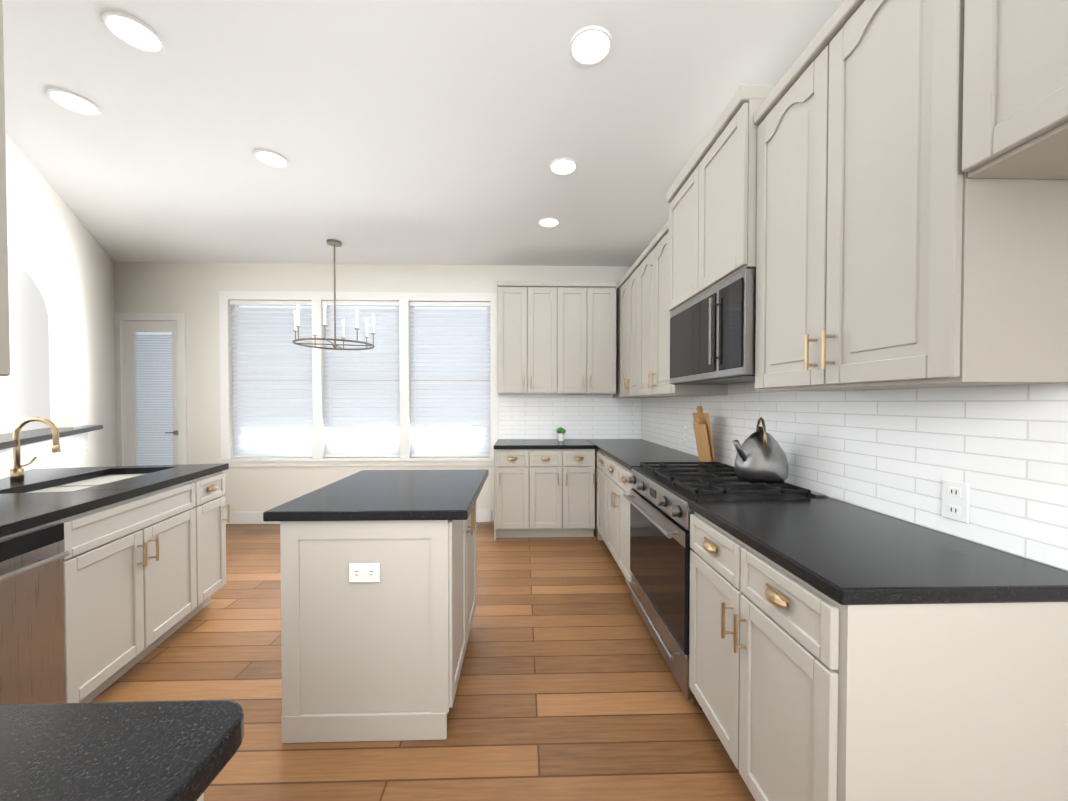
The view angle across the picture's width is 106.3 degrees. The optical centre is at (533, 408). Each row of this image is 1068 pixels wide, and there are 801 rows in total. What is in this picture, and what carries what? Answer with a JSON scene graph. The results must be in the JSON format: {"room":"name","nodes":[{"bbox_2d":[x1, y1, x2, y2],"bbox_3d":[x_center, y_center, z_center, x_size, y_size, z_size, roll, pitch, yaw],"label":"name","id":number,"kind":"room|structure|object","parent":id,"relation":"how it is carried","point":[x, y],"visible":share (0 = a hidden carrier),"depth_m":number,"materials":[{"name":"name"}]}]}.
{"room":"kitchen","nodes":[
{"label":"kitchen","id":0,"kind":"room"},
{"bbox_2d":[0,253,50,433],"bbox_3d":[-4.455,-0.137,2.890,0.070,2.850,5.400,-1,1,-37],"label":"wall","id":1,"kind":"structure","parent":0,"point":[25,389],"depth_m":4.39,"materials":[{"name":"white paint"}]},
{"bbox_2d":[0,132,116,479],"bbox_3d":[-3.608,-0.139,3.033,0.135,2.850,3.409,-1,1,-37],"label":"wall","id":2,"kind":"structure","parent":0,"point":[58,253],"depth_m":3.15,"materials":[{"name":"white paint"}]},
{"bbox_2d":[0,432,87,478],"bbox_3d":[-3.193,0.283,2.583,0.006,0.178,2.180,-1,1,-37],"label":"wall tile","id":3,"kind":"structure","parent":2,"relation":"attached to","point":[71,445],"depth_m":2.62,"materials":[{"name":"white tile"}]},
{"bbox_2d":[0,425,102,449],"bbox_3d":[-3.220,0.176,2.561,0.260,0.035,2.180,-1,1,-37],"label":"sill","id":4,"kind":"structure","parent":2,"relation":"attached to","point":[7,441],"depth_m":2.48,"materials":[{"name":"black stone"}]},
{"bbox_2d":[114,262,641,523],"bbox_3d":[-1.900,-0.162,4.470,6.470,2.850,0.135,0,1,-2],"label":"wall","id":5,"kind":"structure","parent":0,"point":[191,290],"depth_m":4.38,"materials":[{"name":"white paint"}]},
{"bbox_2d":[114,312,187,465],"bbox_3d":[-4.163,0.115,4.387,0.760,2.300,0.095,0,1,-2],"label":"door","id":6,"kind":"structure","parent":5,"relation":"attached to","point":[156,388],"depth_m":4.39,"materials":[{"name":"white wood"}]},
{"bbox_2d":[217,291,498,466],"bbox_3d":[-1.904,-0.321,4.447,3.060,1.910,0.165,0,1,-2],"label":"window","id":7,"kind":"structure","parent":5,"relation":"attached to","point":[318,380],"depth_m":4.41,"materials":[{"name":"white wood"}]},
{"bbox_2d":[230,300,489,457],"bbox_3d":[-1.904,-0.321,4.445,2.830,1.720,0.050,0,1,-2],"label":"window blinds","id":8,"kind":"object","parent":5,"relation":"attached to","point":[263,442],"visible":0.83,"depth_m":4.44,"materials":[{"name":"white plastic"}]},
{"bbox_2d":[497,281,616,394],"bbox_3d":[0.234,-0.728,4.269,1.226,1.150,0.388,0,1,-2],"label":"upper cabinet","id":9,"kind":"object","parent":5,"relation":"attached to","point":[556,337],"visible":1,"depth_m":4.12,"materials":[{"name":"beige paint"}]},
{"bbox_2d":[499,394,640,438],"bbox_3d":[0.406,0.062,4.480,1.600,0.560,0.006,0,1,-2],"label":"wall tile","id":10,"kind":"structure","parent":5,"relation":"attached to","point":[542,416],"depth_m":4.48,"materials":[{"name":"white tile"}]},
{"bbox_2d":[90,521,754,800],"bbox_3d":[-2.406,1.356,0.150,8.080,0.050,9.150,0,1,-2],"label":"floor","id":11,"kind":"structure","parent":0,"point":[568,688],"depth_m":1.81,"materials":[{"name":"brown wood"}]},
{"bbox_2d":[0,519,119,703],"bbox_3d":[-2.071,0.874,1.236,0.726,0.880,0.759,0,1,-2],"label":"base cabinet","id":12,"kind":"object","parent":11,"relation":"on","point":[109,576],"depth_m":1.54,"materials":[{"name":"beige paint"}]},
{"bbox_2d":[0,463,228,550],"bbox_3d":[-2.165,0.408,1.578,1.034,0.038,2.264,0,1,-2],"label":"countertop","id":13,"kind":"structure","parent":12,"relation":"on","point":[25,516],"depth_m":1.83,"materials":[{"name":"black stone"}]},
{"bbox_2d":[10,417,60,480],"bbox_3d":[-2.647,0.210,2.151,0.207,0.334,0.127,0,1,-2],"label":"faucet","id":14,"kind":"object","parent":13,"relation":"on","point":[17,472],"visible":1,"depth_m":2.11,"materials":[{"name":"gold metal"}]},
{"bbox_2d":[12,471,159,490],"bbox_3d":[-2.392,0.502,2.184,0.491,0.194,0.782,0,1,-2],"label":"sink","id":15,"kind":"object","parent":13,"relation":"in","point":[89,480],"depth_m":2.25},
{"bbox_2d":[0,700,243,800],"bbox_3d":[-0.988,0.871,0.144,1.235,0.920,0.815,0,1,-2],"label":"countertop","id":16,"kind":"structure","parent":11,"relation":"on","point":[148,751],"depth_m":0.48,"materials":[{"name":"black stone"}]},
{"bbox_2d":[116,487,229,676],"bbox_3d":[-2.223,0.863,1.938,0.758,0.880,0.989,0,1,-2],"label":"base cabinet","id":17,"kind":"object","parent":11,"relation":"on","point":[171,557],"depth_m":2.13,"materials":[{"name":"beige paint"}]},
{"bbox_2d":[0,467,91,482],"bbox_3d":[-2.826,0.399,2.149,0.561,0.038,0.851,0,1,-2],"label":"countertop","id":18,"kind":"structure","parent":17,"relation":"on","point":[33,473],"depth_m":2.36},
{"bbox_2d":[263,469,488,742],"bbox_3d":[-0.651,0.842,1.996,0.770,0.920,0.940,0,1,-2],"label":"kitchen island","id":19,"kind":"object","parent":11,"relation":"on","point":[382,659],"visible":1,"depth_m":1.57,"materials":[{"name":"beige paint"}]},
{"bbox_2d":[349,563,379,582],"bbox_3d":[-0.659,0.639,1.557,0.118,0.075,0.008,0,1,-2],"label":"outlet","id":20,"kind":"object","parent":19,"relation":"attached to","point":[364,572],"visible":1,"depth_m":1.55,"materials":[{"name":"beige plastic"}]},
{"bbox_2d":[494,439,595,539],"bbox_3d":[0.095,0.809,4.149,0.980,0.920,0.668,0,1,-2],"label":"base cabinet","id":21,"kind":"object","parent":11,"relation":"on","point":[544,487],"visible":1,"depth_m":3.86,"materials":[{"name":"beige paint"}]},
{"bbox_2d":[556,427,565,440],"bbox_3d":[0.292,0.272,4.284,0.104,0.144,0.105,0,1,-2],"label":"plant","id":22,"kind":"object","parent":21,"relation":"on","point":[562,431],"visible":1,"depth_m":4.25,"materials":[{"name":"green plant"}]},
{"bbox_2d":[594,447,597,537],"bbox_3d":[0.910,0.837,3.630,0.652,0.880,0.479,0,1,-2],"label":"base cabinet","id":23,"kind":"object","parent":11,"relation":"on","point":[596,449],"depth_m":3.97,"materials":[{"name":"beige paint"}]},
{"bbox_2d":[598,451,633,585],"bbox_3d":[0.925,0.846,3.059,0.652,0.880,0.899,0,1,-2],"label":"base cabinet","id":24,"kind":"object","parent":11,"relation":"on","point":[613,508],"depth_m":3.07,"materials":[{"name":"beige paint"}]},
{"bbox_2d":[586,439,715,470],"bbox_3d":[0.922,0.377,3.550,0.631,0.038,1.896,0,1,-2],"label":"countertop","id":25,"kind":"structure","parent":24,"relation":"on","point":[628,452],"depth_m":3.29,"materials":[{"name":"black stone"}]},
{"bbox_2d":[693,406,715,464],"bbox_3d":[1.155,0.174,2.753,0.107,0.387,0.245,0,1,-2],"label":"cutting boards","id":26,"kind":"object","parent":25,"relation":"on","point":[703,436],"visible":0.88,"depth_m":2.69,"materials":[{"name":"brown wood"}]},
{"bbox_2d":[623,462,827,709],"bbox_3d":[0.920,0.825,2.164,0.692,0.950,0.882,0,1,-2],"label":"range","id":27,"kind":"object","parent":11,"relation":"on","point":[660,496],"visible":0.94,"depth_m":1.96,"materials":[{"name":"silver metal"}]},
{"bbox_2d":[733,417,788,482],"bbox_3d":[1.098,0.196,1.984,0.289,0.308,0.236,0,1,-2],"label":"kettle","id":28,"kind":"object","parent":27,"relation":"on","point":[761,457],"visible":1,"depth_m":1.91,"materials":[{"name":"silver metal"}]},
{"bbox_2d":[689,507,1067,800],"bbox_3d":[0.973,0.873,1.316,0.652,0.880,0.808,0,1,-2],"label":"base cabinet","id":29,"kind":"object","parent":11,"relation":"on","point":[840,650],"depth_m":0.91,"materials":[{"name":"beige paint"}]},
{"bbox_2d":[689,499,1067,606],"bbox_3d":[0.984,0.412,1.304,0.631,0.038,0.820,0,1,-2],"label":"countertop","id":30,"kind":"structure","parent":29,"relation":"on","point":[864,557],"depth_m":1.06,"materials":[{"name":"black stone"}]},
{"bbox_2d":[3,0,843,266],"bbox_3d":[-2.406,-1.544,0.105,8.080,0.050,9.150,0,1,-2],"label":"ceiling","id":31,"kind":"structure","parent":0,"point":[429,132],"depth_m":2.14,"materials":[{"name":"white paint"}]},
{"bbox_2d":[0,0,9,375],"bbox_3d":[-1.173,-0.776,0.390,0.880,1.486,0.388,0,1,-2],"label":"upper cabinet","id":32,"kind":"object","parent":31,"relation":"hanging from","point":[4,335],"visible":1,"depth_m":0.56,"materials":[{"name":"beige paint"}]},
{"bbox_2d":[46,88,101,116],"bbox_3d":[-2.319,-1.545,2.023,0.186,0.014,0.186,0,1,-2],"label":"recessed light","id":33,"kind":"object","parent":31,"relation":"in","point":[74,102],"visible":1,"depth_m":2.02,"materials":[{"name":"white plastic"}]},
{"bbox_2d":[101,11,164,53],"bbox_3d":[-1.638,-1.539,1.642,0.186,0.014,0.186,0,1,-2],"label":"recessed light","id":34,"kind":"object","parent":31,"relation":"in","point":[133,32],"visible":1,"depth_m":1.64,"materials":[{"name":"white plastic"}]},
{"bbox_2d":[254,149,288,168],"bbox_3d":[-1.631,-1.552,2.492,0.186,0.014,0.186,0,1,-2],"label":"recessed light","id":35,"kind":"object","parent":31,"relation":"in","point":[273,159],"visible":0.94,"depth_m":2.48,"materials":[{"name":"white plastic"}]},
{"bbox_2d":[292,239,374,349],"bbox_3d":[-1.887,-1.075,3.793,0.704,1.002,0.706,0,1,-2],"label":"chandelier","id":36,"kind":"object","parent":31,"relation":"hanging from","point":[334,243],"visible":1,"depth_m":3.78,"materials":[{"name":"silver metal"}]},
{"bbox_2d":[538,217,559,227],"bbox_3d":[0.125,-1.566,3.370,0.186,0.014,0.186,0,1,-2],"label":"recessed light","id":37,"kind":"object","parent":31,"relation":"in","point":[548,222],"visible":1,"depth_m":3.37,"materials":[{"name":"white plastic"}]},
{"bbox_2d":[549,157,577,175],"bbox_3d":[0.187,-1.553,2.572,0.186,0.014,0.186,0,1,-2],"label":"recessed light","id":38,"kind":"object","parent":31,"relation":"in","point":[563,166],"visible":0.98,"depth_m":2.57,"materials":[{"name":"white plastic"}]},
{"bbox_2d":[569,25,612,65],"bbox_3d":[0.241,-1.540,1.703,0.186,0.014,0.186,0,1,-2],"label":"recessed light","id":39,"kind":"object","parent":31,"relation":"in","point":[590,45],"visible":1,"depth_m":1.70,"materials":[{"name":"white plastic"}]},
{"bbox_2d":[646,440,1067,571],"bbox_3d":[1.393,-0.095,0.191,0.120,2.850,8.870,0,1,-2],"label":"wall","id":40,"kind":"structure","parent":0,"point":[930,528],"depth_m":1.27,"materials":[{"name":"white tile"}]},
{"bbox_2d":[613,289,616,397],"bbox_3d":[1.044,-0.698,4.239,0.350,1.170,0.493,0,1,-2],"label":"upper cabinet","id":41,"kind":"object","parent":40,"relation":"attached to","point":[614,395],"depth_m":4.30,"materials":[{"name":"beige paint"}]},
{"bbox_2d":[617,265,632,397],"bbox_3d":[1.058,-0.690,3.701,0.350,1.170,0.709,0,1,-2],"label":"upper cabinet","id":42,"kind":"object","parent":40,"relation":"attached to","point":[625,289],"depth_m":3.86,"materials":[{"name":"beige paint"}]},
{"bbox_2d":[665,161,691,315],"bbox_3d":[1.071,-0.998,2.329,0.400,0.770,0.505,0,1,-2],"label":"upper cabinet","id":43,"kind":"object","parent":40,"relation":"attached to","point":[677,226],"depth_m":2.43,"materials":[{"name":"beige paint"}]},
{"bbox_2d":[633,225,727,397],"bbox_3d":[1.077,-0.679,3.032,0.350,1.170,0.883,0,1,-2],"label":"upper cabinet","id":44,"kind":"object","parent":40,"relation":"attached to","point":[651,327],"depth_m":3.02,"materials":[{"name":"beige paint"}]},
{"bbox_2d":[689,83,772,299],"bbox_3d":[1.081,-0.992,1.950,0.400,0.770,0.505,0,1,-2],"label":"upper cabinet","id":45,"kind":"object","parent":40,"relation":"attached to","point":[721,167],"depth_m":1.87,"materials":[{"name":"beige paint"}]},
{"bbox_2d":[670,268,755,384],"bbox_3d":[1.059,-0.376,2.149,0.434,0.459,0.878,0,1,-2],"label":"microwave","id":46,"kind":"object","parent":45,"relation":"attached to","point":[713,336],"visible":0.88,"depth_m":1.94,"materials":[{"name":"silver metal"}]},
{"bbox_2d":[641,382,1067,570],"bbox_3d":[1.261,0.090,2.704,0.006,0.560,3.595,0,1,-2],"label":"wall tile","id":47,"kind":"structure","parent":40,"relation":"attached to","point":[1000,450],"depth_m":1.33,"materials":[{"name":"white tile"}]},
{"bbox_2d":[942,480,969,523],"bbox_3d":[1.293,0.284,1.230,0.008,0.118,0.075,0,1,-2],"label":"electrical outlet","id":48,"kind":"object","parent":47,"relation":"attached to","point":[955,500],"visible":1,"depth_m":1.23,"materials":[{"name":"white plastic"}]},
{"bbox_2d":[753,0,1067,390],"bbox_3d":[1.125,-0.652,1.272,0.350,1.170,0.857,0,1,-2],"label":"upper cabinet","id":49,"kind":"object","parent":40,"relation":"attached to","point":[874,193],"depth_m":1.08,"materials":[{"name":"beige paint"}]},
{"bbox_2d":[945,0,1067,187],"bbox_3d":[1.142,-0.872,0.641,0.350,0.710,0.526,0,1,-2],"label":"upper cabinet","id":50,"kind":"object","parent":40,"relation":"attached to","point":[1008,104],"depth_m":0.83,"materials":[{"name":"beige paint"}]}
]}

